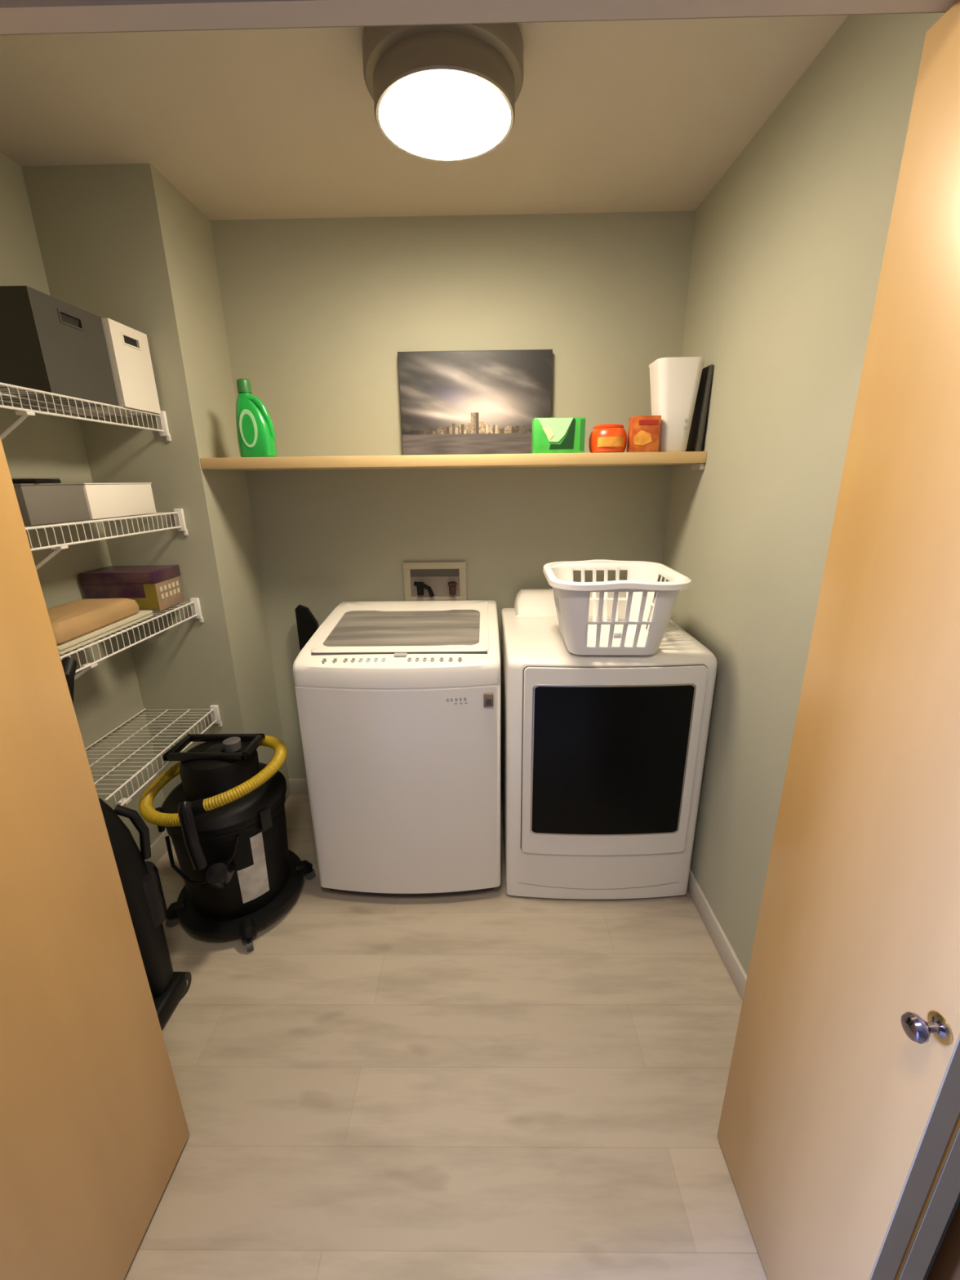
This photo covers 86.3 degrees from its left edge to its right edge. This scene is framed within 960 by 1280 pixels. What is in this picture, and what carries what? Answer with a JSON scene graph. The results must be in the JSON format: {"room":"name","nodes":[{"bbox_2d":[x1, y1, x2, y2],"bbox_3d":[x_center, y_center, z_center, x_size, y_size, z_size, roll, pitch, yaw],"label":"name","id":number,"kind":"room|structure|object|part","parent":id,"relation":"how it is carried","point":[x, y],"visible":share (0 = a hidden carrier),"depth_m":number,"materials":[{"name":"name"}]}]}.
{"room":"laundry room","nodes":[
{"label":"laundry room","id":0,"kind":"room"},
{"bbox_2d":[0,151,165,851],"bbox_3d":[-1.443,-0.112,1.404,0.120,2.440,1.080,0,17,1],"label":"wall","id":1,"kind":"structure","parent":0,"point":[108,695],"depth_m":1.74,"materials":[{"name":"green paint"}]},
{"bbox_2d":[0,382,171,440],"bbox_3d":[-1.232,-0.506,1.347,0.310,0.284,0.950,0,17,1],"label":"wire shelf","id":2,"kind":"object","parent":1,"relation":"attached to","point":[161,419],"visible":0.98,"depth_m":1.46,"materials":[{"name":"white metal"}]},
{"bbox_2d":[0,285,119,407],"bbox_3d":[-1.238,-0.788,1.408,0.272,0.238,0.255,0,17,1],"label":"storage box","id":3,"kind":"object","parent":2,"relation":"on","point":[50,344],"visible":0.95,"depth_m":1.32,"materials":[{"name":"grey cardboard"}]},
{"bbox_2d":[43,317,160,414],"bbox_3d":[-1.221,-0.855,1.622,0.272,0.238,0.180,0,17,1],"label":"storage box","id":4,"kind":"object","parent":2,"relation":"on","point":[128,349],"visible":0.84,"depth_m":1.60,"materials":[{"name":"white cardboard"}]},
{"bbox_2d":[24,508,188,569],"bbox_3d":[-1.228,-0.197,1.443,0.310,0.284,0.950,0,17,1],"label":"wire shelf","id":5,"kind":"object","parent":1,"relation":"attached to","point":[180,521],"visible":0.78,"depth_m":1.48,"materials":[{"name":"white metal"}]},
{"bbox_2d":[13,483,90,525],"bbox_3d":[-1.204,-0.362,1.360,0.176,0.100,0.205,0,17,1],"label":"shoebox","id":6,"kind":"object","parent":5,"relation":"on","point":[39,504],"visible":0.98,"depth_m":1.34,"materials":[{"name":"grey cardboard"}]},
{"bbox_2d":[11,477,61,484],"bbox_3d":[-1.202,-0.410,1.319,0.160,0.014,0.120,-5,18,-13],"label":"tablet","id":7,"kind":"object","parent":6,"relation":"on","point":[15,480],"visible":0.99,"depth_m":1.28,"materials":[{"name":"black plastic"}]},
{"bbox_3d":[-1.205,-0.408,1.345,0.176,0.004,0.205,0,17,1],"label":"box lid","id":8,"kind":"part","parent":6,"relation":"part of","materials":[{"name":"grey cardboard"}]},
{"bbox_3d":[-1.234,-0.295,1.411,0.292,0.056,0.946,0,17,1],"label":"rail","id":9,"kind":"part","parent":5,"relation":"part of","materials":[{"name":"white metal"}]},
{"bbox_2d":[82,482,155,519],"bbox_3d":[-1.202,-0.440,1.607,0.176,0.100,0.304,0,17,1],"label":"shoebox","id":10,"kind":"object","parent":5,"relation":"on","point":[104,500],"visible":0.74,"depth_m":1.58,"materials":[{"name":"white cardboard"}]},
{"bbox_3d":[-1.202,-0.486,1.593,0.176,0.004,0.304,0,17,1],"label":"box lid","id":11,"kind":"part","parent":10,"relation":"part of","materials":[{"name":"white cardboard"}]},
{"bbox_2d":[60,597,204,679],"bbox_3d":[-1.224,0.118,1.542,0.310,0.284,0.950,0,17,1],"label":"wire shelf","id":12,"kind":"object","parent":1,"relation":"attached to","point":[195,606],"visible":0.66,"depth_m":1.63,"materials":[{"name":"white metal"}]},
{"bbox_2d":[57,610,153,654],"bbox_3d":[-1.215,-0.029,1.538,0.222,0.018,0.410,-1,17,0],"label":"paper stack","id":13,"kind":"object","parent":12,"relation":"on","point":[68,646],"visible":0.38,"depth_m":1.51,"materials":[{"name":"beige paper"}]},
{"bbox_2d":[47,598,139,644],"bbox_3d":[-1.214,-0.065,1.516,0.192,0.060,0.390,-1,17,-1],"label":"parcel","id":14,"kind":"object","parent":13,"relation":"on","point":[71,620],"visible":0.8,"depth_m":1.50,"materials":[{"name":"beige cardboard"}]},
{"bbox_2d":[79,564,183,611],"bbox_3d":[-1.241,-0.187,1.843,0.252,0.138,0.163,-1,17,-1],"label":"printed box","id":15,"kind":"object","parent":12,"relation":"on","point":[154,588],"visible":0.91,"depth_m":1.77,"materials":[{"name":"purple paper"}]},
{"bbox_2d":[83,583,145,598],"bbox_3d":[-1.260,-0.169,1.766,0.202,0.049,0.002,-1,17,-1],"label":"print","id":16,"kind":"object","parent":15,"relation":"attached to","point":[91,590],"depth_m":1.76},
{"bbox_3d":[-1.241,-0.235,1.828,0.252,0.038,0.163,-1,17,-1],"label":"lid","id":17,"kind":"part","parent":15,"relation":"part of","materials":[{"name":"purple cardboard"}]},
{"bbox_3d":[-1.203,-0.150,1.773,0.172,0.089,0.002,-1,17,-1],"label":"olive panel","id":18,"kind":"part","parent":15,"relation":"part of","materials":[{"name":"yellow cardboard"}]},
{"bbox_2d":[84,705,222,809],"bbox_3d":[-1.218,0.494,1.827,0.310,0.284,0.630,0,17,1],"label":"wire shelf","id":19,"kind":"object","parent":1,"relation":"attached to","point":[215,717],"visible":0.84,"depth_m":1.83,"materials":[{"name":"white metal"}]},
{"bbox_2d":[144,829,173,864],"bbox_3d":[-1.363,1.011,1.755,0.012,0.085,1.080,0,17,1],"label":"baseboard","id":20,"kind":"structure","parent":1,"relation":"attached to","point":[158,848],"depth_m":2.16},
{"bbox_2d":[21,163,290,802],"bbox_3d":[-1.239,-0.343,2.134,0.515,2.440,0.455,0,17,1],"label":"wall","id":21,"kind":"structure","parent":0,"point":[121,243],"depth_m":1.83,"materials":[{"name":"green paint"}]},
{"bbox_2d":[0,14,848,220],"bbox_3d":[-0.012,-0.882,-0.381,5.000,0.060,5.000,0,17,1],"label":"ceiling","id":22,"kind":"structure","parent":0,"point":[642,115],"depth_m":1.36,"materials":[{"name":"paint"}]},
{"bbox_2d":[362,22,523,161],"bbox_3d":[-0.081,-1.253,1.170,0.360,0.156,0.360,0,17,1],"label":"ceiling lamp","id":23,"kind":"object","parent":22,"relation":"attached to","point":[438,92],"visible":0.97,"depth_m":1.09,"materials":[{"name":"white glass"}]},
{"bbox_2d":[378,71,510,159],"bbox_3d":[-0.081,-1.210,1.184,0.300,0.066,0.300,0,17,1],"label":"diffuser","id":24,"kind":"object","parent":23,"relation":"attached to","point":[425,115],"depth_m":1.14,"materials":[{"name":"beige glass"}]},
{"bbox_2d":[210,210,695,778],"bbox_3d":[-0.090,-0.406,2.289,1.980,2.440,0.100,0,17,1],"label":"wall","id":25,"kind":"structure","parent":0,"point":[318,313],"depth_m":2.03,"materials":[{"name":"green paint"}]},
{"bbox_2d":[288,777,501,794],"bbox_3d":[-0.082,0.735,2.587,1.768,0.085,0.012,0,17,1],"label":"baseboard","id":26,"kind":"structure","parent":25,"relation":"attached to","point":[297,786],"depth_m":2.59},
{"bbox_2d":[403,561,466,600],"bbox_3d":[-0.200,-0.249,2.262,0.276,0.184,0.045,0,17,1],"label":"washer outlet box","id":27,"kind":"object","parent":25,"relation":"attached to","point":[428,580],"visible":0.95,"depth_m":2.27,"materials":[{"name":"white plastic"}]},
{"bbox_2d":[200,451,706,471],"bbox_3d":[-0.096,-0.673,1.969,1.778,0.060,0.350,0,17,1],"label":"wall shelf","id":28,"kind":"object","parent":25,"relation":"attached to","point":[697,460],"visible":1,"depth_m":1.80,"materials":[{"name":"brown wood"}]},
{"bbox_2d":[235,378,277,457],"bbox_3d":[-0.795,-0.780,1.811,0.133,0.256,0.080,0,17,1],"label":"detergent bottle","id":29,"kind":"object","parent":28,"relation":"on","point":[255,433],"visible":0.97,"depth_m":1.79,"materials":[{"name":"green plastic"}]},
{"bbox_2d":[241,413,254,444],"bbox_3d":[-0.807,-0.734,1.784,0.042,0.100,0.001,0,17,1],"label":"print","id":30,"kind":"object","parent":29,"relation":"attached to","point":[247,420],"depth_m":1.78,"materials":[{"name":"green plastic"}]},
{"bbox_3d":[-0.771,-0.775,1.803,0.085,0.159,0.032,0,17,1],"label":"handle","id":31,"kind":"part","parent":29,"relation":"part of","materials":[{"name":"green plastic"}]},
{"bbox_2d":[397,349,552,455],"bbox_3d":[-0.017,-0.933,2.042,0.600,0.392,0.032,0,17,1],"label":"picture","id":32,"kind":"object","parent":28,"relation":"on","point":[470,402],"visible":0.9,"depth_m":2.03,"materials":[{"name":"fabric"}]},
{"bbox_2d":[531,417,586,453],"bbox_3d":[0.279,-0.729,1.837,0.180,0.118,0.094,0,17,1],"label":"carton","id":33,"kind":"object","parent":28,"relation":"on","point":[560,434],"visible":0.84,"depth_m":1.79,"materials":[{"name":"green cardboard"}]},
{"bbox_2d":[549,417,575,448],"bbox_3d":[0.288,-0.722,1.793,0.089,0.101,0.002,0,17,1],"label":"print","id":34,"kind":"object","parent":33,"relation":"attached to","point":[562,430],"depth_m":1.79},
{"bbox_2d":[588,423,626,453],"bbox_3d":[0.460,-0.722,1.841,0.134,0.097,0.136,0,17,1],"label":"tub","id":35,"kind":"object","parent":28,"relation":"on","point":[606,437],"visible":0.92,"depth_m":1.79,"materials":[{"name":"orange plastic"}]},
{"bbox_3d":[0.460,-0.762,1.830,0.106,0.013,0.106,0,17,1],"label":"lid","id":36,"kind":"part","parent":35,"relation":"part of","materials":[{"name":"orange plastic"}]},
{"bbox_2d":[626,415,661,452],"bbox_3d":[0.575,-0.722,1.801,0.095,0.118,0.067,0,17,1],"label":"box","id":37,"kind":"object","parent":28,"relation":"on","point":[643,431],"visible":0.86,"depth_m":1.77,"materials":[{"name":"orange cardboard"}]},
{"bbox_2d":[633,430,652,445],"bbox_3d":[0.564,-0.700,1.773,0.064,0.050,0.002,0,17,1],"label":"print","id":38,"kind":"object","parent":37,"relation":"attached to","point":[641,437],"depth_m":1.77},
{"bbox_2d":[648,356,705,452],"bbox_3d":[0.681,-0.821,1.816,0.161,0.296,0.144,0,17,1],"label":"wastebasket","id":39,"kind":"object","parent":28,"relation":"on","point":[674,382],"visible":0.86,"depth_m":1.75,"materials":[{"name":"white plastic"}]},
{"bbox_2d":[685,364,713,451],"bbox_3d":[0.779,-0.832,1.883,0.020,0.275,0.255,0,17,1],"label":"board","id":40,"kind":"object","parent":28,"relation":"on","point":[695,442],"visible":0.39,"depth_m":1.79,"materials":[{"name":"black"}]},
{"bbox_2d":[124,792,956,1279],"bbox_3d":[0.018,1.504,0.366,5.000,0.060,5.000,0,17,1],"label":"floor","id":41,"kind":"structure","parent":0,"point":[495,1084],"depth_m":1.32,"materials":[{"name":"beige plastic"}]},
{"bbox_2d":[61,657,191,1029],"bbox_3d":[-0.994,0.577,1.370,0.157,1.134,0.192,0,17,1],"label":"vacuum","id":42,"kind":"object","parent":41,"relation":"on","point":[140,878],"visible":0.46,"depth_m":1.42,"materials":[{"name":"black plastic"}]},
{"bbox_2d":[142,861,167,928],"bbox_3d":[-0.955,0.733,1.465,0.084,0.180,0.084,0,17,1],"label":"canister","id":43,"kind":"object","parent":42,"relation":"on","point":[154,908],"depth_m":1.45,"materials":[{"name":"black plastic"}]},
{"bbox_2d":[155,733,315,951],"bbox_3d":[-0.898,0.663,1.842,0.436,0.686,0.443,8,19,25],"label":"vacuum","id":44,"kind":"object","parent":41,"relation":"on","point":[251,876],"visible":0.95,"depth_m":1.73,"materials":[{"name":"black plastic"}]},
{"bbox_2d":[177,801,208,871],"bbox_3d":[-0.875,0.591,1.553,0.058,0.230,0.048,10,20,31],"label":"wand","id":45,"kind":"object","parent":44,"relation":"attached to","point":[193,846],"visible":1,"depth_m":1.53,"materials":[{"name":"black plastic"}]},
{"bbox_3d":[-0.903,0.717,1.669,0.241,0.158,0.061,0,17,1],"label":"power cord","id":46,"kind":"part","parent":44,"relation":"part of","materials":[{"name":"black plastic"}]},
{"bbox_2d":[138,735,287,826],"bbox_3d":[-0.904,0.465,1.744,0.490,0.166,0.396,0,17,1],"label":"hose","id":47,"kind":"object","parent":44,"relation":"attached to","point":[202,806],"visible":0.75,"depth_m":1.64,"materials":[{"name":"yellow plastic"}]},
{"bbox_3d":[-0.905,0.366,1.755,0.280,0.025,0.155,0,17,1],"label":"carry handle","id":48,"kind":"part","parent":44,"relation":"part of","materials":[{"name":"black plastic"}]},
{"bbox_3d":[-0.898,0.540,1.807,0.400,0.069,0.400,0,17,1],"label":"drum lid","id":49,"kind":"part","parent":44,"relation":"part of","materials":[{"name":"black plastic"}]},
{"bbox_2d":[222,737,241,751],"bbox_3d":[-0.840,0.353,1.738,0.056,0.034,0.056,0,17,1],"label":"switch","id":50,"kind":"object","parent":44,"relation":"attached to","point":[232,744],"depth_m":1.72,"materials":[{"name":"grey plastic"}]},
{"bbox_2d":[294,604,319,650],"bbox_3d":[-0.752,0.324,2.393,0.100,1.000,0.024,0,17,1],"label":"board","id":51,"kind":"object","parent":41,"relation":"on","point":[307,624],"visible":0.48,"depth_m":2.26,"materials":[{"name":"black plastic"}]},
{"bbox_2d":[293,600,500,896],"bbox_3d":[-0.267,0.401,2.099,0.686,1.018,0.699,0,17,1],"label":"washing machine","id":52,"kind":"object","parent":41,"relation":"on","point":[398,702],"visible":1,"depth_m":1.77,"materials":[{"name":"white metal"}]},
{"bbox_3d":[-0.270,-0.061,1.967,0.606,0.058,0.544,0,17,1],"label":"lid","id":53,"kind":"part","parent":52,"relation":"part of","materials":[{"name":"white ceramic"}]},
{"bbox_3d":[-0.264,0.048,1.702,0.042,0.006,0.024,0,17,1],"label":"lid pull","id":54,"kind":"part","parent":52,"relation":"part of","materials":[{"name":"grey plastic"}]},
{"bbox_3d":[-0.273,-0.050,1.917,0.544,0.039,0.357,0,17,1],"label":"lid glass","id":55,"kind":"part","parent":52,"relation":"part of","materials":[{"name":"glass"}]},
{"bbox_2d":[485,698,491,704],"bbox_3d":[0.029,0.203,1.683,0.017,0.020,0.003,0,17,1],"label":"print","id":56,"kind":"object","parent":52,"relation":"attached to","point":[488,701],"depth_m":1.68},
{"bbox_2d":[501,588,717,899],"bbox_3d":[0.439,0.378,2.084,0.686,1.054,0.700,0,17,1],"label":"dryer","id":57,"kind":"object","parent":41,"relation":"on","point":[602,756],"visible":0.91,"depth_m":1.76,"materials":[{"name":"white metal"}]},
{"bbox_3d":[0.442,0.428,1.752,0.592,0.718,0.032,0,17,1],"label":"door","id":58,"kind":"part","parent":57,"relation":"part of","materials":[{"name":"black glass"}]},
{"bbox_2d":[542,559,691,654],"bbox_3d":[0.436,-0.112,1.732,0.430,0.258,0.436,0,17,2],"label":"laundry basket","id":59,"kind":"object","parent":57,"relation":"on","point":[581,636],"visible":1,"depth_m":1.62,"materials":[{"name":"white plastic"}]},
{"bbox_2d":[926,1201,959,1279],"bbox_3d":[0.687,0.457,0.220,0.040,1.990,0.760,0,17,1],"label":"door","id":60,"kind":"structure","parent":41,"relation":"on","point":[946,1264],"depth_m":0.74,"materials":[{"name":"brown wood"}]},
{"bbox_2d":[662,13,945,975],"bbox_3d":[0.853,-0.185,1.545,0.120,2.440,1.435,0,17,1],"label":"wall","id":61,"kind":"structure","parent":0,"point":[788,245],"depth_m":1.38,"materials":[{"name":"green paint"}]},
{"bbox_2d":[687,867,746,1001],"bbox_3d":[0.801,0.939,1.897,0.012,0.085,1.435,0,17,1],"label":"baseboard","id":62,"kind":"structure","parent":61,"relation":"attached to","point":[726,953],"depth_m":1.71,"materials":[{"name":"white wood"}]},
{"bbox_2d":[953,1192,959,1208],"bbox_3d":[1.571,0.041,0.794,1.880,2.440,0.120,0,17,1],"label":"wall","id":63,"kind":"structure","parent":0,"point":[957,1200],"depth_m":1.10,"materials":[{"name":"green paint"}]},
{"bbox_2d":[0,0,957,35],"bbox_3d":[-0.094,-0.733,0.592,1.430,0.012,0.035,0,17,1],"label":"trim","id":64,"kind":"structure","parent":63,"relation":"attached to","point":[16,16],"depth_m":0.59,"materials":[{"name":"white paint"}]},
{"bbox_2d":[0,437,189,1279],"bbox_3d":[-0.733,0.293,0.753,0.114,2.015,0.392,0,17,1],"label":"door","id":65,"kind":"structure","parent":64,"relation":"hanging from","point":[94,1130],"depth_m":0.87,"materials":[{"name":"brown wood"}]},
{"bbox_2d":[716,0,959,1279],"bbox_3d":[0.569,0.281,0.736,0.114,2.015,0.392,0,17,1],"label":"door","id":66,"kind":"structure","parent":63,"relation":"in","point":[838,1135],"depth_m":0.70,"materials":[{"name":"brown wood"}]},
{"bbox_3d":[0.532,0.464,0.614,0.040,0.031,0.031,0,17,1],"label":"knob","id":67,"kind":"part","parent":66,"relation":"part of","materials":[{"name":"silver metal"}]},
{"bbox_3d":[0.609,0.281,0.738,0.033,2.015,0.388,0,17,1],"label":"panel","id":68,"kind":"part","parent":66,"relation":"part of","materials":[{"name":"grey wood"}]}
]}

